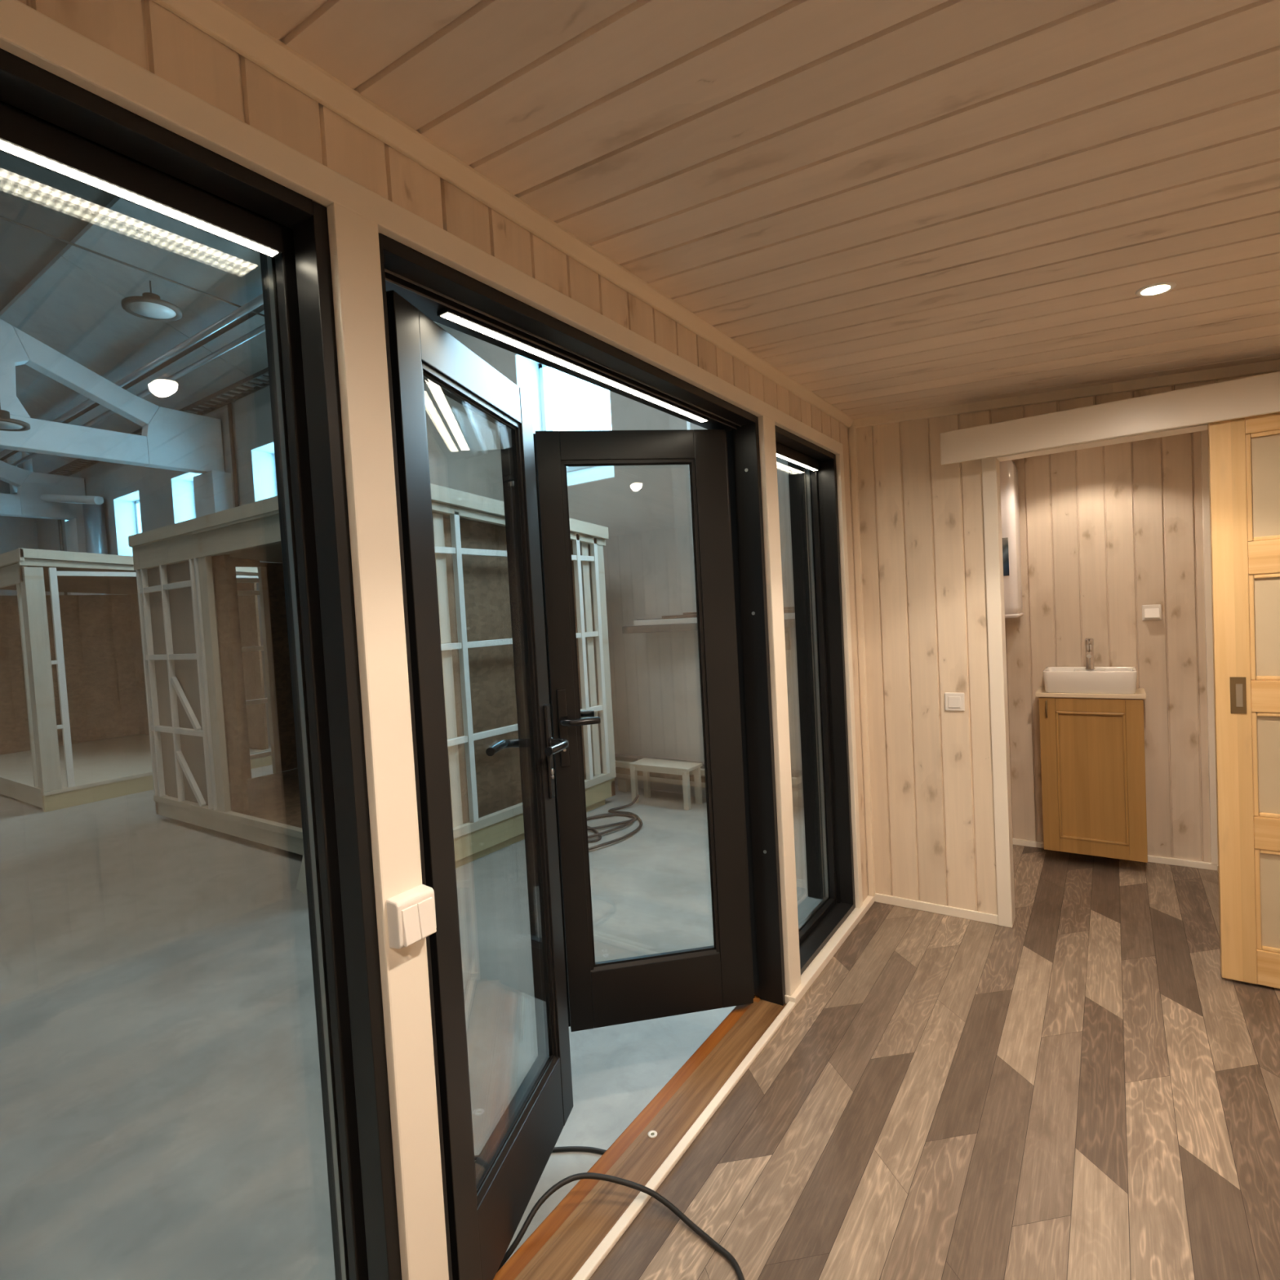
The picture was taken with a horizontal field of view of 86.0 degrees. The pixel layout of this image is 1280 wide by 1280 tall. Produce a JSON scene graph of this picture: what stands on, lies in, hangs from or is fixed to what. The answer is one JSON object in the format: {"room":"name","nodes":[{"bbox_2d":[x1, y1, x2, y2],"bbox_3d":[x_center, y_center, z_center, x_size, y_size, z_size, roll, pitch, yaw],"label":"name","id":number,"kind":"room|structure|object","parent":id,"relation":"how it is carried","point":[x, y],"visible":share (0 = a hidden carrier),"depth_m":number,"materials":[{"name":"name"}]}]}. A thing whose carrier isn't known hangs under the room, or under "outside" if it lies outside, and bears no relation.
{"room":"tiny house interior","nodes":[
{"label":"tiny house interior","id":0,"kind":"room"},
{"bbox_2d":[0,404,30,431],"bbox_3d":[-7.332,-2.620,7.869,0.500,0.320,0.500,-2,3,35],"label":"lamp","id":1,"kind":"object","parent":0,"point":[6,424],"visible":1,"depth_m":7.88,"materials":[{"name":"grey metal"}]},
{"bbox_2d":[0,480,38,595],"bbox_3d":[-18.331,-2.041,10.900,0.500,8.700,13.500,-2,3,35],"label":"wall","id":2,"kind":"structure","parent":0,"point":[15,532],"depth_m":15.97,"materials":[{"name":"grey paint"}]},
{"bbox_2d":[0,151,115,311],"bbox_3d":[-7.149,-5.048,1.427,29.800,3.185,11.500,-2,3,35],"label":"ceiling","id":3,"kind":"structure","parent":0,"point":[36,197],"depth_m":7.79,"materials":[{"name":"concrete"}]},
{"bbox_2d":[0,196,269,475],"bbox_3d":[-3.135,-4.399,7.427,29.580,1.545,2.870,-2,3,35],"label":"ceiling","id":4,"kind":"structure","parent":0,"point":[73,306],"depth_m":9.21,"materials":[{"name":"concrete"}]},
{"bbox_2d":[7,451,103,504],"bbox_3d":[-11.670,-3.312,13.587,4.734,1.892,0.145,-2,3,35],"label":"duct","id":5,"kind":"object","parent":4,"relation":"hanging from","point":[28,464],"visible":0.35,"depth_m":13.24,"materials":[{"name":"metal"}]},
{"bbox_2d":[0,304,263,461],"bbox_3d":[-7.557,-3.952,10.317,17.000,0.060,0.140,-2,3,35],"label":"duct","id":6,"kind":"object","parent":4,"relation":"attached to","point":[260,308],"visible":0.22,"depth_m":9.61,"materials":[{"name":"grey metal"}]},
{"bbox_2d":[0,293,263,458],"bbox_3d":[-7.647,-3.832,10.181,17.000,0.089,0.089,-2,3,35],"label":"ceiling pipe","id":7,"kind":"object","parent":4,"relation":"attached to","point":[258,301],"visible":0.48,"depth_m":9.12,"materials":[{"name":"metal"}]},
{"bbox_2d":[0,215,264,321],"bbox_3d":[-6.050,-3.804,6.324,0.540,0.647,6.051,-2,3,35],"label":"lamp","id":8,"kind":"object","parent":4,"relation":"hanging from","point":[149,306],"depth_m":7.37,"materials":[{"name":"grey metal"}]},
{"bbox_2d":[11,323,265,466],"bbox_3d":[-7.463,-3.792,10.447,17.000,0.070,0.070,-2,3,35],"label":"ceiling pipe","id":9,"kind":"object","parent":4,"relation":"attached to","point":[260,330],"visible":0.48,"depth_m":9.71,"materials":[{"name":"metal"}]},
{"bbox_2d":[48,367,269,476],"bbox_3d":[-8.854,-3.578,12.122,13.000,0.060,0.280,-2,3,35],"label":"cable tray","id":10,"kind":"object","parent":4,"relation":"attached to","point":[261,373],"visible":0.26,"depth_m":10.45,"materials":[{"name":"grey metal"}]},
{"bbox_2d":[0,733,822,1279],"bbox_3d":[-6.002,2.087,3.057,29.500,0.300,14.000,-2,3,35],"label":"floor","id":11,"kind":"structure","parent":0,"point":[162,1109],"depth_m":2.96,"materials":[{"name":"concrete"}]},
{"bbox_2d":[64,517,89,595],"bbox_3d":[-11.661,-0.351,14.489,0.660,4.330,0.290,-2,3,35],"label":"column hall","id":12,"kind":"structure","parent":11,"relation":"on","point":[74,528],"depth_m":14.21,"materials":[{"name":"white paint"}]},
{"bbox_2d":[0,460,85,519],"bbox_3d":[-14.160,-3.668,10.943,0.220,2.828,8.480,-2,3,35],"label":"roof truss","id":13,"kind":"object","parent":12,"relation":"on","point":[27,503],"visible":0.85,"depth_m":13.76,"materials":[{"name":"white paint"}]},
{"bbox_2d":[82,495,111,595],"bbox_3d":[-10.817,-0.532,13.817,0.336,4.650,0.336,-2,3,35],"label":"ventilation duct","id":14,"kind":"object","parent":11,"relation":"on","point":[94,517],"visible":0.1,"depth_m":13.63,"materials":[{"name":"metal"}]},
{"bbox_2d":[0,547,272,812],"bbox_3d":[-7.299,0.403,9.255,4.220,2.740,2.455,-2,3,35],"label":"wooden frame structure","id":15,"kind":"object","parent":11,"relation":"on","point":[72,671],"visible":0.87,"depth_m":9.22,"materials":[{"name":"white wood"}]},
{"bbox_2d":[192,470,233,517],"bbox_3d":[-6.760,-0.493,11.117,0.660,4.330,0.290,-2,3,35],"label":"column hall","id":16,"kind":"structure","parent":11,"relation":"on","point":[213,493],"depth_m":10.88,"materials":[{"name":"white paint"}]},
{"bbox_2d":[0,318,224,474],"bbox_3d":[-9.218,-3.812,7.543,0.220,2.828,8.480,-2,3,35],"label":"roof truss","id":17,"kind":"object","parent":16,"relation":"on","point":[171,439],"visible":0.95,"depth_m":9.69,"materials":[{"name":"white paint"}]},
{"bbox_2d":[296,853,306,894],"bbox_3d":[-2.068,1.276,4.543,0.619,0.778,0.271,-1,3,44],"label":"leaning board","id":18,"kind":"object","parent":11,"relation":"on","point":[301,883],"visible":0.14,"depth_m":4.61,"materials":[{"name":"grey wood"}]},
{"bbox_2d":[128,483,616,868],"bbox_3d":[-2.493,0.259,6.425,3.850,2.713,2.410,-2,3,35],"label":"wooden frame structure","id":19,"kind":"object","parent":11,"relation":"on","point":[188,592],"visible":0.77,"depth_m":5.81,"materials":[{"name":"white wood"}]},
{"bbox_2d":[474,1146,606,1159],"bbox_3d":[-0.296,1.649,2.189,0.982,0.013,0.084,-3,2,4],"label":"cable","id":20,"kind":"object","parent":11,"relation":"on","point":[597,1150],"visible":0.27,"depth_m":2.21,"materials":[{"name":"black rubber"}]},
{"bbox_2d":[586,794,642,850],"bbox_3d":[-0.310,1.478,5.566,0.681,0.111,1.347,-2,3,35],"label":"cable coil","id":21,"kind":"object","parent":11,"relation":"on","point":[613,812],"visible":0.52,"depth_m":5.56,"materials":[{"name":"black rubber"}]},
{"bbox_2d":[617,777,631,791],"bbox_3d":[-0.141,1.415,6.751,0.100,0.124,0.120,-2,3,35],"label":"support block","id":22,"kind":"object","parent":11,"relation":"on","point":[624,784],"visible":0.69,"depth_m":6.70,"materials":[{"name":"brown wood"}]},
{"bbox_2d":[615,773,802,798],"bbox_3d":[0.513,1.304,6.294,2.000,0.058,0.100,-2,3,35],"label":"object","id":23,"kind":"object","parent":22,"relation":"on","point":[796,793],"visible":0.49,"depth_m":6.39,"materials":[{"name":"brown wood"}]},
{"bbox_2d":[615,767,705,782],"bbox_3d":[0.437,1.250,6.318,1.750,0.053,0.140,-2,3,35],"label":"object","id":24,"kind":"object","parent":23,"relation":"on","point":[618,770],"visible":0.1,"depth_m":6.41,"materials":[{"name":"white wood"}]},
{"bbox_2d":[615,760,801,785],"bbox_3d":[0.493,1.193,6.287,2.020,0.053,0.120,-2,3,35],"label":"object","id":25,"kind":"object","parent":24,"relation":"on","point":[795,780],"visible":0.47,"depth_m":6.23,"materials":[{"name":"brown wood"}]},
{"bbox_2d":[614,754,802,777],"bbox_3d":[0.474,1.144,6.333,2.100,0.040,0.100,-2,3,35],"label":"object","id":26,"kind":"object","parent":25,"relation":"on","point":[794,773],"visible":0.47,"depth_m":6.59,"materials":[{"name":"beige wood"}]},
{"bbox_2d":[629,758,702,809],"bbox_3d":[0.238,1.296,6.221,0.630,0.360,0.250,-2,3,35],"label":"bench","id":27,"kind":"object","parent":11,"relation":"on","point":[646,766],"visible":0.94,"depth_m":6.14,"materials":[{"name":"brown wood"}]},
{"bbox_2d":[668,413,706,798],"bbox_3d":[0.398,-1.290,6.282,0.190,5.500,0.070,-2,3,35],"label":"column hall","id":28,"kind":"structure","parent":11,"relation":"on","point":[681,487],"depth_m":6.29,"materials":[{"name":"grey paint"}]},
{"bbox_2d":[35,322,804,808],"bbox_3d":[-2.346,-1.424,8.518,29.500,5.900,0.550,-2,3,35],"label":"wall","id":29,"kind":"structure","parent":0,"point":[636,506],"depth_m":6.80,"materials":[{"name":"grey paint"}]},
{"bbox_2d":[57,519,67,595],"bbox_3d":[-12.910,-2.003,15.337,0.055,3.100,0.055,-5,3,-33],"label":"pipe","id":30,"kind":"object","parent":29,"relation":"attached to","point":[60,526],"visible":0.31,"depth_m":15.31,"materials":[{"name":"grey metal"}]},
{"bbox_2d":[113,489,142,555],"bbox_3d":[-9.802,-2.079,13.504,1.240,1.510,0.419,-2,3,35],"label":"window","id":31,"kind":"structure","parent":29,"relation":"in","point":[126,509],"depth_m":13.79,"materials":[{"name":"clear glass"}]},
{"bbox_2d":[170,471,201,523],"bbox_3d":[-7.640,-2.142,12.017,1.250,1.510,0.419,-2,3,35],"label":"window","id":32,"kind":"structure","parent":29,"relation":"in","point":[182,485],"depth_m":12.30,"materials":[{"name":"clear glass"}]},
{"bbox_2d":[226,403,239,506],"bbox_3d":[-6.362,-2.193,10.832,0.055,3.100,0.055,-5,3,-33],"label":"pipe","id":33,"kind":"object","parent":29,"relation":"attached to","point":[229,406],"visible":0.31,"depth_m":10.79,"materials":[{"name":"grey metal"}]},
{"bbox_2d":[250,441,277,502],"bbox_3d":[-5.317,-2.210,10.419,1.250,1.510,0.419,-2,3,35],"label":"window","id":34,"kind":"structure","parent":29,"relation":"in","point":[263,458],"depth_m":10.70,"materials":[{"name":"clear glass"}]},
{"bbox_2d":[514,353,615,486],"bbox_3d":[-0.676,-2.344,7.226,1.240,1.510,0.419,-2,3,35],"label":"window","id":35,"kind":"structure","parent":29,"relation":"in","point":[531,376],"depth_m":7.52,"materials":[{"name":"clear glass"}]},
{"bbox_2d":[784,627,791,649],"bbox_3d":[0.896,0.002,5.909,0.730,0.195,0.260,-2,3,35],"label":"wall bracket","id":36,"kind":"object","parent":29,"relation":"attached to","point":[787,631],"visible":0.21,"depth_m":5.79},
{"bbox_2d":[622,618,795,633],"bbox_3d":[0.602,-0.117,5.981,1.830,0.065,0.060,-2,3,35],"label":"shelf","id":37,"kind":"object","parent":36,"relation":"on","point":[788,623],"visible":0.44,"depth_m":6.20,"materials":[{"name":"grey wood"}]},
{"bbox_2d":[634,613,795,626],"bbox_3d":[0.669,-0.179,5.966,1.700,0.048,0.090,-2,3,35],"label":"wrapped package","id":38,"kind":"object","parent":37,"relation":"on","point":[786,615],"visible":0.44,"depth_m":6.17},
{"bbox_2d":[662,608,795,618],"bbox_3d":[0.793,-0.223,5.884,1.400,0.028,0.070,-2,3,35],"label":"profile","id":39,"kind":"object","parent":38,"relation":"on","point":[790,611],"visible":0.44,"depth_m":6.11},
{"bbox_2d":[683,606,794,614],"bbox_3d":[0.885,-0.251,5.825,1.180,0.018,0.060,-2,3,35],"label":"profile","id":40,"kind":"object","parent":39,"relation":"on","point":[789,607],"visible":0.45,"depth_m":6.07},
{"bbox_2d":[636,612,795,626],"bbox_3d":[0.711,-0.160,6.061,1.740,0.117,0.080,-2,3,35],"label":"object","id":41,"kind":"object","parent":36,"relation":"on","point":[794,612],"visible":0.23,"depth_m":6.39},
{"bbox_2d":[17,0,868,996],"bbox_3d":[-0.035,0.358,1.812,0.163,2.550,6.100,-2,3,35],"label":"wall","id":42,"kind":"structure","parent":0,"point":[144,33],"depth_m":1.16,"materials":[{"name":"beige wood"}]},
{"bbox_2d":[0,48,401,1279],"bbox_3d":[-1.080,0.395,0.374,0.230,2.081,2.012,-2,3,35],"label":"window","id":43,"kind":"structure","parent":42,"relation":"in","point":[297,282],"depth_m":1.11,"materials":[{"name":"glass"},{"name":"black rubber"},{"name":"black glossy metal"}]},
{"bbox_2d":[0,103,282,257],"bbox_3d":[-1.085,-0.572,0.339,0.028,0.041,1.812,-2,3,35],"label":"strip light","id":44,"kind":"object","parent":43,"relation":"attached to","point":[22,136],"visible":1,"depth_m":0.91,"materials":[{"name":"beige"}]},
{"bbox_2d":[386,884,436,949],"bbox_3d":[-0.372,0.456,1.127,0.038,0.080,0.073,-2,3,35],"label":"double light switch","id":45,"kind":"object","parent":42,"relation":"attached to","point":[411,913],"visible":1,"depth_m":1.11,"materials":[{"name":"white plastic"}]},
{"bbox_2d":[0,0,862,1279],"bbox_3d":[-0.339,0.326,1.234,0.022,2.131,4.608,-2,3,35],"label":"trim","id":46,"kind":"structure","parent":42,"relation":"attached to","point":[356,214],"depth_m":1.12,"materials":[{"name":"beige wood"}]},
{"bbox_2d":[386,289,573,1279],"bbox_3d":[-0.327,0.348,1.617,0.207,2.017,0.689,-3,2,7],"label":"door","id":47,"kind":"structure","parent":42,"relation":"in","point":[489,1196],"depth_m":1.50,"materials":[{"name":"black metal"}]},
{"bbox_2d":[151,0,853,427],"bbox_3d":[-0.353,-0.854,1.232,0.026,0.036,4.735,-2,3,35],"label":"trim","id":48,"kind":"structure","parent":42,"relation":"attached to","point":[213,18],"depth_m":1.20,"materials":[{"name":"beige wood"}]},
{"bbox_2d":[436,307,709,422],"bbox_3d":[-0.091,-0.692,1.824,0.032,0.008,1.083,-2,3,35],"label":"strip light","id":49,"kind":"object","parent":42,"relation":"attached to","point":[447,313],"visible":1,"depth_m":1.66,"materials":[{"name":"beige plastic"}]},
{"bbox_2d":[377,232,785,1279],"bbox_3d":[-0.024,0.310,1.843,0.152,2.083,1.520,-2,3,35],"label":"door frame","id":50,"kind":"structure","parent":42,"relation":"attached to","point":[429,285],"depth_m":2.37,"materials":[{"name":"metal"}]},
{"bbox_2d":[493,995,786,1279],"bbox_3d":[0.051,1.418,1.894,0.168,0.140,1.600,-2,3,35],"label":"door sill","id":51,"kind":"structure","parent":42,"relation":"attached to","point":[561,1245],"depth_m":1.80,"materials":[{"name":"brown wood"}]},
{"bbox_2d":[648,1130,657,1137],"bbox_3d":[0.034,1.348,1.873,0.026,0.004,0.026,-2,3,35],"label":"cap","id":52,"kind":"object","parent":51,"relation":"on","point":[651,1134],"visible":1,"depth_m":1.87,"materials":[{"name":"white plastic"}]},
{"bbox_2d":[533,429,754,1031],"bbox_3d":[0.021,0.300,2.404,0.681,2.017,0.207,-4,2,-17],"label":"door","id":53,"kind":"structure","parent":42,"relation":"in","point":[609,993],"depth_m":2.36,"materials":[{"name":"black metal"}]},
{"bbox_2d":[571,895,875,1279],"bbox_3d":[-0.236,1.370,1.322,0.040,0.030,4.740,-2,3,35],"label":"baseboard","id":54,"kind":"structure","parent":42,"relation":"attached to","point":[810,975],"depth_m":1.99,"materials":[{"name":"beige wood"}]},
{"bbox_2d":[774,425,855,974],"bbox_3d":[0.628,0.208,2.865,0.230,2.081,0.780,-2,3,35],"label":"window","id":55,"kind":"structure","parent":42,"relation":"in","point":[820,925],"depth_m":3.12,"materials":[{"name":"glass"},{"name":"black rubber"},{"name":"black glossy metal"}]},
{"bbox_2d":[775,442,818,471],"bbox_3d":[0.606,-0.757,2.805,0.028,0.041,0.633,-2,3,35],"label":"strip light","id":56,"kind":"object","parent":55,"relation":"attached to","point":[783,452],"visible":0.64,"depth_m":2.85,"materials":[{"name":"beige"}]},
{"bbox_2d":[217,0,1279,418],"bbox_3d":[0.933,-0.972,1.036,2.760,0.392,6.120,-2,3,35],"label":"ceiling","id":57,"kind":"structure","parent":0,"point":[892,206],"depth_m":1.23,"materials":[{"name":"beige wood"}]},
{"bbox_2d":[1135,281,1176,296],"bbox_3d":[1.345,-0.915,1.791,0.086,0.010,0.086,-2,3,35],"label":"recessed light","id":58,"kind":"object","parent":57,"relation":"in","point":[1158,288],"visible":1,"depth_m":1.79,"materials":[{"name":"white plastic"}]},
{"bbox_2d":[588,844,1279,1279],"bbox_3d":[1.090,1.321,1.089,2.449,0.001,5.861,-2,3,35],"label":"floor","id":59,"kind":"structure","parent":0,"point":[1160,1249],"depth_m":1.88,"materials":[{"name":"brown laminate"}]},
{"bbox_2d":[496,1172,744,1279],"bbox_3d":[-0.294,1.495,1.477,0.971,0.359,0.683,-2,3,35],"label":"power cable","id":60,"kind":"object","parent":59,"relation":"on","point":[671,1206],"visible":0.96,"depth_m":1.61,"materials":[{"name":"black rubber"}]},
{"bbox_2d":[855,372,1272,915],"bbox_3d":[2.072,0.064,2.569,2.450,2.290,0.090,-2,3,35],"label":"wall","id":61,"kind":"structure","parent":0,"point":[922,518],"depth_m":3.06,"materials":[{"name":"beige wood"}]},
{"bbox_2d":[848,424,875,896],"bbox_3d":[1.040,0.109,3.214,0.028,2.205,0.028,-2,3,35],"label":"trim","id":62,"kind":"structure","parent":61,"relation":"attached to","point":[852,433],"depth_m":3.20,"materials":[{"name":"beige wood"}]},
{"bbox_2d":[874,893,998,924],"bbox_3d":[2.114,1.190,2.566,2.431,0.040,0.013,-2,3,35],"label":"baseboard","id":63,"kind":"structure","parent":61,"relation":"attached to","point":[881,898],"depth_m":3.09,"materials":[{"name":"beige wood"}]},
{"bbox_2d":[944,692,964,711],"bbox_3d":[1.374,0.270,3.000,0.080,0.080,0.014,-2,3,35],"label":"light switch","id":64,"kind":"object","parent":61,"relation":"attached to","point":[953,701],"visible":1,"depth_m":3.00,"materials":[{"name":"white plastic"}]},
{"bbox_2d":[851,359,1279,427],"bbox_3d":[1.987,-0.951,2.488,2.450,0.199,0.023,-2,3,35],"label":"trim","id":65,"kind":"structure","parent":61,"relation":"attached to","point":[1273,366],"depth_m":2.66,"materials":[{"name":"beige wood"}]},
{"bbox_2d":[939,371,1279,465],"bbox_3d":[2.062,-0.817,2.364,1.892,0.130,0.152,-2,3,35],"label":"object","id":66,"kind":"structure","parent":61,"relation":"attached to","point":[1256,395],"depth_m":2.49,"materials":[{"name":"beige wood"}]},
{"bbox_2d":[981,423,1248,928],"bbox_3d":[1.864,0.198,2.719,0.848,2.035,0.113,-2,3,35],"label":"trim","id":67,"kind":"structure","parent":61,"relation":"attached to","point":[990,466],"depth_m":2.90,"materials":[{"name":"beige wood"}]},
{"bbox_2d":[1207,412,1279,988],"bbox_3d":[2.355,0.177,2.200,0.792,2.038,0.041,-2,3,35],"label":"door","id":68,"kind":"structure","parent":61,"relation":"in","point":[1244,453],"depth_m":2.37,"materials":[{"name":"brown wood"}]},
{"bbox_2d":[1004,431,1211,862],"bbox_3d":[2.771,0.152,3.484,2.560,2.530,0.155,-2,3,35],"label":"wall","id":69,"kind":"structure","parent":0,"point":[1108,532],"depth_m":3.53,"materials":[{"name":"beige wood"}]},
{"bbox_2d":[999,459,1023,618],"bbox_3d":[1.877,-0.419,3.786,0.384,1.094,0.266,-2,3,35],"label":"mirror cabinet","id":70,"kind":"object","parent":69,"relation":"attached to","point":[1009,484],"visible":0.3,"depth_m":3.60,"materials":[{"name":"white metal"}]},
{"bbox_2d":[1035,687,1147,862],"bbox_3d":[2.340,0.675,3.556,0.466,0.828,0.273,-2,3,35],"label":"vanity cabinet","id":71,"kind":"object","parent":69,"relation":"attached to","point":[1092,745],"visible":0.99,"depth_m":3.47,"materials":[{"name":"brown wood"}]},
{"bbox_2d":[1035,687,1146,698],"bbox_3d":[2.323,0.273,3.549,0.466,0.022,0.255,-2,3,35],"label":"countertop","id":72,"kind":"structure","parent":71,"relation":"on","point":[1140,693],"depth_m":3.45,"materials":[{"name":"white ceramic"}]},
{"bbox_2d":[1043,666,1137,693],"bbox_3d":[2.320,0.206,3.546,0.396,0.112,0.248,-2,3,35],"label":"basin","id":73,"kind":"object","parent":72,"relation":"in","point":[1100,680],"visible":0.99,"depth_m":3.46,"materials":[{"name":"white ceramic"}]},
{"bbox_2d":[1084,637,1095,670],"bbox_3d":[2.337,0.074,3.570,0.048,0.167,0.138,-2,3,35],"label":"tap","id":74,"kind":"object","parent":73,"relation":"on","point":[1089,642],"visible":1,"depth_m":3.59,"materials":[{"name":"silver metal"}]},
{"bbox_2d":[1012,838,1217,870],"bbox_3d":[2.336,1.137,3.752,1.292,0.032,0.021,-2,3,35],"label":"baseboard","id":75,"kind":"structure","parent":69,"relation":"attached to","point":[1154,859],"depth_m":3.50,"materials":[{"name":"beige wood"}]},
{"bbox_2d":[1142,604,1161,620],"bbox_3d":[2.587,-0.139,3.471,0.080,0.080,0.038,-2,3,35],"label":"light switch","id":76,"kind":"object","parent":69,"relation":"attached to","point":[1149,612],"visible":1,"depth_m":3.47,"materials":[{"name":"white plastic"}]},
{"bbox_3d":[2.557,0.085,2.918,0.068,2.170,1.020,-2,3,35],"label":"wall","id":77,"kind":"structure","parent":0,"visible":0},
{"bbox_2d":[1200,430,1217,871],"bbox_3d":[2.514,0.076,2.951,0.040,2.190,1.007,-2,3,35],"label":"trim","id":78,"kind":"structure","parent":77,"relation":"attached to","point":[1204,434],"depth_m":3.35,"materials":[{"name":"beige wood"}]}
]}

